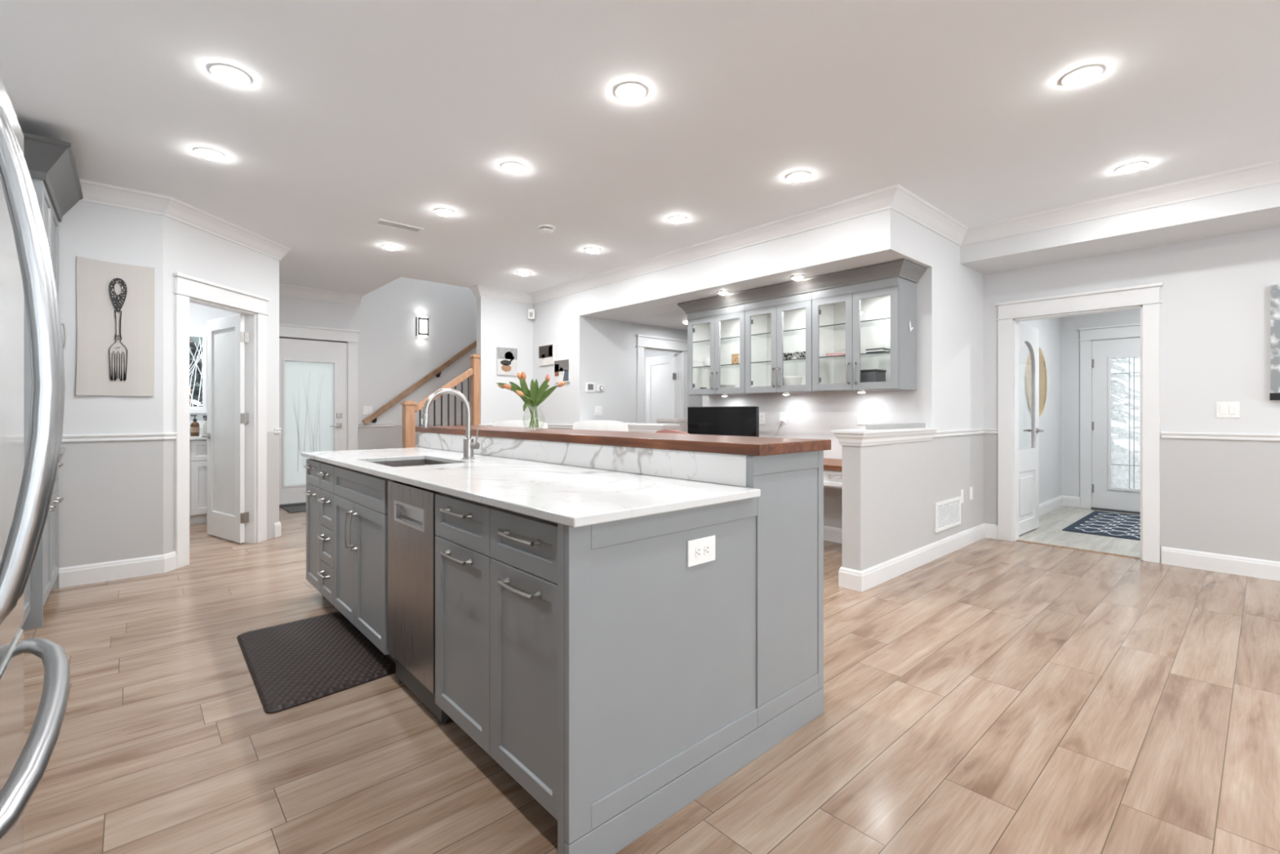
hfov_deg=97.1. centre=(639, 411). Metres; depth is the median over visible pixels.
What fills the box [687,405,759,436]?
monitor
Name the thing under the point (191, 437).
countertop
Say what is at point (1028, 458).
door
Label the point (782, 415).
wall outlet
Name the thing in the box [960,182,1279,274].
soffit
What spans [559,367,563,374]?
print
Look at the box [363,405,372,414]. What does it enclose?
light switch
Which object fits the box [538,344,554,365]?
photo
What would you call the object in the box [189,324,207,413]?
picture frame
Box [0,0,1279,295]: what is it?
ceiling
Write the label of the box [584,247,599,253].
recessed light
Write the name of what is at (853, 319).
upper cabinet
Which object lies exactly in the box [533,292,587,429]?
wall pillar
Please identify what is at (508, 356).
print
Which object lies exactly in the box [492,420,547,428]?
dining chair
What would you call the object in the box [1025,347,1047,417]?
round mirror
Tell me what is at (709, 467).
backsplash
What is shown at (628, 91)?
recessed light
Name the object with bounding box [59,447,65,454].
countertop
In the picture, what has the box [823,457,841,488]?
desk
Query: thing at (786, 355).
bowl
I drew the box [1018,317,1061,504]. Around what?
wall
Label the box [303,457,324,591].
base cabinet
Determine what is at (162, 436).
trim
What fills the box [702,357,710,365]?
mug
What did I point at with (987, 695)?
floor
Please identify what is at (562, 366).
print
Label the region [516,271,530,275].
recessed light
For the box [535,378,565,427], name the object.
tulip
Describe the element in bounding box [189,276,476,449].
wall
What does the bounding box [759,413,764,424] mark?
wall outlet
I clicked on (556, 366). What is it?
print
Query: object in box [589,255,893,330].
ceiling
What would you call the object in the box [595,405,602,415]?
light switch
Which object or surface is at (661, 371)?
door
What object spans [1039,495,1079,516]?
baseboard
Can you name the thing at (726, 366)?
glass shelf
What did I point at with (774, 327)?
upper cabinet
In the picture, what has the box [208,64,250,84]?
recessed light
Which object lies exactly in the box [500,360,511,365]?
print
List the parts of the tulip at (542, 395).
stem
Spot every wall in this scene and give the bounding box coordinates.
[51,200,163,588]
[163,215,279,554]
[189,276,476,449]
[476,296,533,424]
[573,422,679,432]
[579,208,897,316]
[587,316,702,422]
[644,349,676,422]
[702,390,915,528]
[882,213,983,542]
[983,226,1279,563]
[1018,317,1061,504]
[1061,309,1140,497]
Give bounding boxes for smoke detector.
[537,224,555,234]
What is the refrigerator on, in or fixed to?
on the floor
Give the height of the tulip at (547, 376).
0.318 m
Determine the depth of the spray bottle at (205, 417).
6.03 m
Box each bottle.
[190,414,199,435]
[203,415,207,435]
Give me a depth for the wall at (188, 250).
4.54 m
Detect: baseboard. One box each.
[58,521,281,587]
[823,523,1279,591]
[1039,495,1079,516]
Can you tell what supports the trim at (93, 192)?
attached to the wall at (188, 250)
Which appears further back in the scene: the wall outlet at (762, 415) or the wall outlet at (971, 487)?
the wall outlet at (762, 415)
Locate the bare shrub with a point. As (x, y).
(197, 357)
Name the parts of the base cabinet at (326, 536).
handle, handle, handle, handle, drawer, drawer, drawer, drawer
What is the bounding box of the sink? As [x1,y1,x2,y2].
[373,459,449,466]
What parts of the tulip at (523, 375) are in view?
stem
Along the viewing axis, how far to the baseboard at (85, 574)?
3.95 m
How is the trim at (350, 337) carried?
attached to the wall at (392, 358)
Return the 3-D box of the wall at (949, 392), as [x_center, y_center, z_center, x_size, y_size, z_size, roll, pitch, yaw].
[2.537,-0.190,4.757,1.945,2.720,0.120,0,0,-42]
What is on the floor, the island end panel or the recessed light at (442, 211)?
the island end panel
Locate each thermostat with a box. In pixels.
[585,382,595,391]
[595,384,604,391]
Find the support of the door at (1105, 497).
in the wall at (1070, 335)
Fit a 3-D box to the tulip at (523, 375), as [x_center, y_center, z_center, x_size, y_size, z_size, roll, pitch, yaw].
[-0.662,-0.072,3.330,0.075,0.331,0.040,0,0,-26]
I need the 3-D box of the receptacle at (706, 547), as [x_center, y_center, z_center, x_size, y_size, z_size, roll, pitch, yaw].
[0.206,0.425,1.738,0.025,0.033,0.002,0,0,-42]
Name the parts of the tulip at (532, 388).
stem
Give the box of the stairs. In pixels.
[415,408,466,447]
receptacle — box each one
[695,546,701,557]
[703,544,709,555]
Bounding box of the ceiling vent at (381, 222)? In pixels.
[373,218,423,232]
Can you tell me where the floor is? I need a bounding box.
[23,504,1279,853]
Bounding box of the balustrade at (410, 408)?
[400,354,480,448]
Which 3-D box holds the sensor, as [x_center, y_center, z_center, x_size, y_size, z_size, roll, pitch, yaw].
[-1.430,-1.285,7.445,0.090,0.130,0.054,0,0,3]
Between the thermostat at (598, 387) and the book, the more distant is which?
the thermostat at (598, 387)
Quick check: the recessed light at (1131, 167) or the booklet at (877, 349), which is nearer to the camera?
the recessed light at (1131, 167)
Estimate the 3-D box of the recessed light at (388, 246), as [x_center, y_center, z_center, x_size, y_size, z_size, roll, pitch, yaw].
[-2.342,-1.536,5.305,0.154,0.027,0.154,0,0,-42]
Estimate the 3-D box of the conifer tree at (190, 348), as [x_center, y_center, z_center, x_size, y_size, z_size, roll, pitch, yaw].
[-9.678,-2.264,12.245,4.011,7.028,4.161,0,0,42]
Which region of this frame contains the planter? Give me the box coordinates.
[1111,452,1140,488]
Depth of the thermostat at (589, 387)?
6.83 m
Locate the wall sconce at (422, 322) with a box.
[416,315,428,337]
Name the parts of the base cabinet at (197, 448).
door, drawer, door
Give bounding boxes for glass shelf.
[693,364,739,368]
[753,359,805,364]
[819,352,890,359]
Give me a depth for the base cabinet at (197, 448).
5.88 m
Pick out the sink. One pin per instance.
(417, 462)
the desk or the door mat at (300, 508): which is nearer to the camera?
the desk
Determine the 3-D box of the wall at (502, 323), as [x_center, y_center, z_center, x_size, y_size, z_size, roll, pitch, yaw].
[-1.938,-1.330,7.148,2.320,5.000,0.120,0,0,-42]
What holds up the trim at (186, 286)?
attached to the wall at (188, 250)
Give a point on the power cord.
(780, 419)
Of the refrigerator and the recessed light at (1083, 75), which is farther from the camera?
the recessed light at (1083, 75)
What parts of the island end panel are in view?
panel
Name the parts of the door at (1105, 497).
glass frame, pane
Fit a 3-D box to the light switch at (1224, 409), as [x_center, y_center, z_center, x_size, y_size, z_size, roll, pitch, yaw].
[4.267,-0.015,4.101,0.010,0.115,0.118,0,0,-42]
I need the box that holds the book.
[826,352,845,356]
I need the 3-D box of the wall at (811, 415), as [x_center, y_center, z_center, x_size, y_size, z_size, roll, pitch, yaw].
[1.506,-0.190,5.458,0.120,2.720,2.300,0,0,-42]
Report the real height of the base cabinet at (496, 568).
0.885 m
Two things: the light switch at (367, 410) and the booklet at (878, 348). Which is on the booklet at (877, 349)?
the booklet at (878, 348)
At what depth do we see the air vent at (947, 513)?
4.67 m
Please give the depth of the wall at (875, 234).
4.84 m
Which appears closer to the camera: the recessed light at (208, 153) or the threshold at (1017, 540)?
the recessed light at (208, 153)
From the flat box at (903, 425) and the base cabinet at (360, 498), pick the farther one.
the flat box at (903, 425)
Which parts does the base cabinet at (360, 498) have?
door, handle, handle, door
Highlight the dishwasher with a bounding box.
[387,480,450,724]
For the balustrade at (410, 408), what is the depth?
6.86 m
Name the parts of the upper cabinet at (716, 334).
door, handle, rail, handle, door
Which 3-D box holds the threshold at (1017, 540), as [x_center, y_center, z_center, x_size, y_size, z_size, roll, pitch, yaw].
[3.710,1.172,4.821,0.035,0.016,0.885,0,0,-42]
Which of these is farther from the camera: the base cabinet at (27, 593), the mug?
the mug
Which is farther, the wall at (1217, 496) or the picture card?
the picture card
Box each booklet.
[865,347,890,351]
[866,349,890,351]
[866,351,886,353]
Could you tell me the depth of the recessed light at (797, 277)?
4.78 m
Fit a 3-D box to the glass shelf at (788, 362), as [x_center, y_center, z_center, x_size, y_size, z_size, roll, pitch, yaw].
[1.385,-0.469,5.272,0.277,0.008,0.671,0,0,-42]
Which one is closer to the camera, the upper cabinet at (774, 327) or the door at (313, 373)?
the upper cabinet at (774, 327)
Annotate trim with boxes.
[61,422,1279,442]
[79,178,362,304]
[173,272,270,568]
[279,323,359,450]
[469,159,1279,304]
[995,282,1163,563]
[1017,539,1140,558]
[1077,323,1140,508]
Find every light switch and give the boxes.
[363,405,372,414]
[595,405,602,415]
[1216,401,1239,417]
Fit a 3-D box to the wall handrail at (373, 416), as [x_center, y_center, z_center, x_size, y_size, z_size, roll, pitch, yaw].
[-2.903,-0.632,8.206,2.125,1.608,0.114,0,0,-42]
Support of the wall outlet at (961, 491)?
attached to the wall at (949, 392)
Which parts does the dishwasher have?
pocket handle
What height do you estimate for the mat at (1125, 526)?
0.009 m
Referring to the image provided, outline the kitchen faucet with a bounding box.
[420,387,479,458]
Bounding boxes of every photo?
[496,346,517,375]
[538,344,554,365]
[554,359,570,382]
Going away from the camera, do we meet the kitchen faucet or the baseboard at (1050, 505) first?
the kitchen faucet
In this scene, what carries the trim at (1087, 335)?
attached to the wall at (1070, 335)
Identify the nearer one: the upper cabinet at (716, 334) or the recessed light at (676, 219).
the recessed light at (676, 219)
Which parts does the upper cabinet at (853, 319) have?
door, handle, handle, rail, door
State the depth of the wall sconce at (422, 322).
8.02 m
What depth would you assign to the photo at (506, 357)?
7.24 m
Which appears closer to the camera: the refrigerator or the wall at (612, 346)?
the refrigerator
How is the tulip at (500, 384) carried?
in the glass vase
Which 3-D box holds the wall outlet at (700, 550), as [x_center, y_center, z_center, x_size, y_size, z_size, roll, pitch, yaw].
[0.189,0.425,1.727,0.124,0.078,0.009,0,0,-42]
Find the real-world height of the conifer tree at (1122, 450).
4.664 m
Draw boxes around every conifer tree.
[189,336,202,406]
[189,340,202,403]
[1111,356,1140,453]
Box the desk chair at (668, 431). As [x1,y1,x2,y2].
[655,429,689,434]
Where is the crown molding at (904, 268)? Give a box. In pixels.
[677,258,925,314]
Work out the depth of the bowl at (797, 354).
5.06 m
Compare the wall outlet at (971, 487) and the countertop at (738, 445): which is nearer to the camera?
the countertop at (738, 445)
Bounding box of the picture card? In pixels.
[731,353,738,364]
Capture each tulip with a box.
[495,382,536,427]
[503,384,533,427]
[515,378,535,427]
[516,372,532,427]
[520,371,533,427]
[533,374,550,427]
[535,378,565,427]
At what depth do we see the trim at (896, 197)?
4.36 m
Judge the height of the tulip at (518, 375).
0.330 m
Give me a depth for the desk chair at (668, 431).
4.79 m
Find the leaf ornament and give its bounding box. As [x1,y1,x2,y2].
[909,320,913,332]
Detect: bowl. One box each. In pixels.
[783,352,794,359]
[783,376,802,385]
[793,351,805,358]
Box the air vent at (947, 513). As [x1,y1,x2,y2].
[934,496,960,532]
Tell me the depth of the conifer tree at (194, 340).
8.78 m
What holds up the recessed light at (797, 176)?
in the ceiling at (351, 115)
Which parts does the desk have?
drawer, handle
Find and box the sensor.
[528,309,535,319]
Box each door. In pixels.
[201,314,248,542]
[279,337,346,507]
[646,353,676,423]
[1018,323,1044,534]
[1091,337,1140,514]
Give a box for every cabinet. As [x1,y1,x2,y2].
[18,572,31,628]
[21,132,83,630]
[189,439,207,524]
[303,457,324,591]
[316,462,337,605]
[333,459,439,662]
[424,447,741,486]
[435,492,557,820]
[687,303,756,395]
[744,292,829,394]
[811,276,916,392]
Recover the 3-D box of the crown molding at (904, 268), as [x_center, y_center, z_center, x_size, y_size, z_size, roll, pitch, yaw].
[1.336,-1.089,5.238,0.407,0.109,2.358,0,0,-42]
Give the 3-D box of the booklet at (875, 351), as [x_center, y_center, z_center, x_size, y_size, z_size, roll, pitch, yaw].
[1.944,-0.479,4.597,0.160,0.012,0.135,0,0,-42]
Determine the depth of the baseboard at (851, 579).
4.15 m
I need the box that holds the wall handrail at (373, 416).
[362,339,476,424]
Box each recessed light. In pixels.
[193,147,225,159]
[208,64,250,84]
[382,244,399,249]
[433,208,454,216]
[501,161,525,173]
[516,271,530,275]
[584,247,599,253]
[614,82,646,101]
[667,215,687,222]
[716,290,729,295]
[786,171,810,182]
[790,275,804,280]
[1061,65,1102,86]
[1115,161,1147,173]
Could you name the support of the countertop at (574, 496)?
on the base cabinet at (496, 568)
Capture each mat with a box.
[236,612,395,713]
[282,505,306,512]
[1062,511,1140,540]
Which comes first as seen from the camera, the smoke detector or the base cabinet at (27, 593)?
the base cabinet at (27, 593)
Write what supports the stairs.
on the floor
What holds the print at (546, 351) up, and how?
attached to the photo at (546, 353)
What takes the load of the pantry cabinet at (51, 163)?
on the floor
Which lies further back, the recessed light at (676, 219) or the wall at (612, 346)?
the wall at (612, 346)
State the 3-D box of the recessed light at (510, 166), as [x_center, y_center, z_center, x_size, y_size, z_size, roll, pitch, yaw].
[-0.802,-1.536,3.583,0.154,0.027,0.154,0,0,-42]
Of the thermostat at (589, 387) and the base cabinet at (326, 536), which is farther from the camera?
the thermostat at (589, 387)
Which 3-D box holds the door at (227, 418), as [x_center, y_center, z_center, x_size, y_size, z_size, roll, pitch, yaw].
[-3.812,0.148,5.172,0.722,2.020,0.098,0,0,31]
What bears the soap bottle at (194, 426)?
on the countertop at (191, 437)
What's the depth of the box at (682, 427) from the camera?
5.99 m
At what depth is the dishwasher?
2.24 m
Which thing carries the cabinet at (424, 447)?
on the floor
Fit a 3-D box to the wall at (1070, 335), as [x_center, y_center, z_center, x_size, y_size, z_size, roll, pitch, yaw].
[6.231,-0.105,6.022,0.120,2.550,2.820,0,0,-42]
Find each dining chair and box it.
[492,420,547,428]
[572,420,628,431]
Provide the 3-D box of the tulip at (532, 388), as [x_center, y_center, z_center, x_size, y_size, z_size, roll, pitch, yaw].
[-0.658,-0.049,3.288,0.071,0.286,0.127,0,0,30]
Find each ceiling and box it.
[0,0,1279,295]
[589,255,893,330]
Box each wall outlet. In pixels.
[687,534,715,567]
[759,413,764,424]
[779,412,786,423]
[857,411,871,424]
[960,489,963,503]
[969,486,973,500]
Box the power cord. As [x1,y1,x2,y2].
[770,417,784,437]
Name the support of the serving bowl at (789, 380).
in the upper cabinet at (774, 327)
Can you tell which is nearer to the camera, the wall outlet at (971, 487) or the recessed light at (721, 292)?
the wall outlet at (971, 487)
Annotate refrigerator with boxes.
[0,75,70,853]
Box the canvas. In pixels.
[1269,284,1279,399]
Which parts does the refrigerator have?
freezer drawer, door, handle, handle, handle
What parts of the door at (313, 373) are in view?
pane, glass frame, handle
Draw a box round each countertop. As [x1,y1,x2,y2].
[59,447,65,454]
[189,434,207,439]
[301,447,760,527]
[415,425,831,455]
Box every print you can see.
[108,278,127,381]
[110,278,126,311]
[497,346,517,359]
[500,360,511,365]
[501,364,511,371]
[504,351,513,360]
[538,344,552,358]
[554,359,568,372]
[554,364,559,376]
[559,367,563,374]
[563,369,568,381]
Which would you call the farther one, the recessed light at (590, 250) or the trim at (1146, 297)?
the recessed light at (590, 250)
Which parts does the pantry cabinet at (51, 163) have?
panel, door, door, handle, crown, door, door, drawer, handle, handle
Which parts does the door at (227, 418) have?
handle, pane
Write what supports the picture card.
on the upper cabinet at (716, 334)
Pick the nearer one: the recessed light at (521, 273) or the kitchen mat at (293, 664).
the kitchen mat at (293, 664)
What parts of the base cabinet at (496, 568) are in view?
handle, handle, door, drawer, handle, handle, drawer, door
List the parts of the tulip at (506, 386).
stem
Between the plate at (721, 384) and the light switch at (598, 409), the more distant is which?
the light switch at (598, 409)
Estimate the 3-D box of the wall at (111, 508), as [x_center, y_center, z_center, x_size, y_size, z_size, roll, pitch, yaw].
[-3.943,-0.190,3.749,1.191,2.720,0.124,0,0,-42]
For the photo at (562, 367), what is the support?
attached to the wall pillar
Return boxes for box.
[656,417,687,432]
[860,368,886,382]
[865,422,925,429]
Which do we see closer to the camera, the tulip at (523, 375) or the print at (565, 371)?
the tulip at (523, 375)
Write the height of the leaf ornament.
0.091 m
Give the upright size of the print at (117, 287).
0.718 m
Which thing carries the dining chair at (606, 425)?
on the floor
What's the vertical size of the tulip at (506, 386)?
0.256 m
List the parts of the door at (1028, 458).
raised panel, handle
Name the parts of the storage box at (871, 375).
lid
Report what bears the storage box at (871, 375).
in the upper cabinet at (853, 319)
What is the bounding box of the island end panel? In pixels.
[557,450,823,853]
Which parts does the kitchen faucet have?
spout, handle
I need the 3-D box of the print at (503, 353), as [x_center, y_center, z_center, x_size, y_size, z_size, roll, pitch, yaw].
[-1.701,-0.747,7.249,0.285,0.147,0.001,0,0,-42]
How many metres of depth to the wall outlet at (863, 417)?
4.88 m
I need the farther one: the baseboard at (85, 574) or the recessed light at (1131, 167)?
the baseboard at (85, 574)
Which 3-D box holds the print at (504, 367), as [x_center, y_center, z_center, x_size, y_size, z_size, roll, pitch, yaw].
[-1.712,-0.561,7.240,0.142,0.096,0.001,0,0,-42]
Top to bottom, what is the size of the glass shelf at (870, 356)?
0.008 m
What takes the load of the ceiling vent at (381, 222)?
in the ceiling at (351, 115)
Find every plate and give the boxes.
[720,384,736,386]
[720,386,736,387]
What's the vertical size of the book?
0.028 m
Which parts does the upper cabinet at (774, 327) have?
door, handle, rail, handle, door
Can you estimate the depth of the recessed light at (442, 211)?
4.35 m
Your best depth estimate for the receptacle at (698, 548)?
1.71 m
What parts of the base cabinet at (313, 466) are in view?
handle, handle, door, drawer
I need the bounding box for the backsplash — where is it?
[418,431,747,486]
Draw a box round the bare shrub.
[189,337,202,406]
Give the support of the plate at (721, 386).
on the plate
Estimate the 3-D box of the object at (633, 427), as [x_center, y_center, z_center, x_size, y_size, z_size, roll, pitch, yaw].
[-0.193,0.647,6.202,0.230,1.046,1.520,0,0,-42]

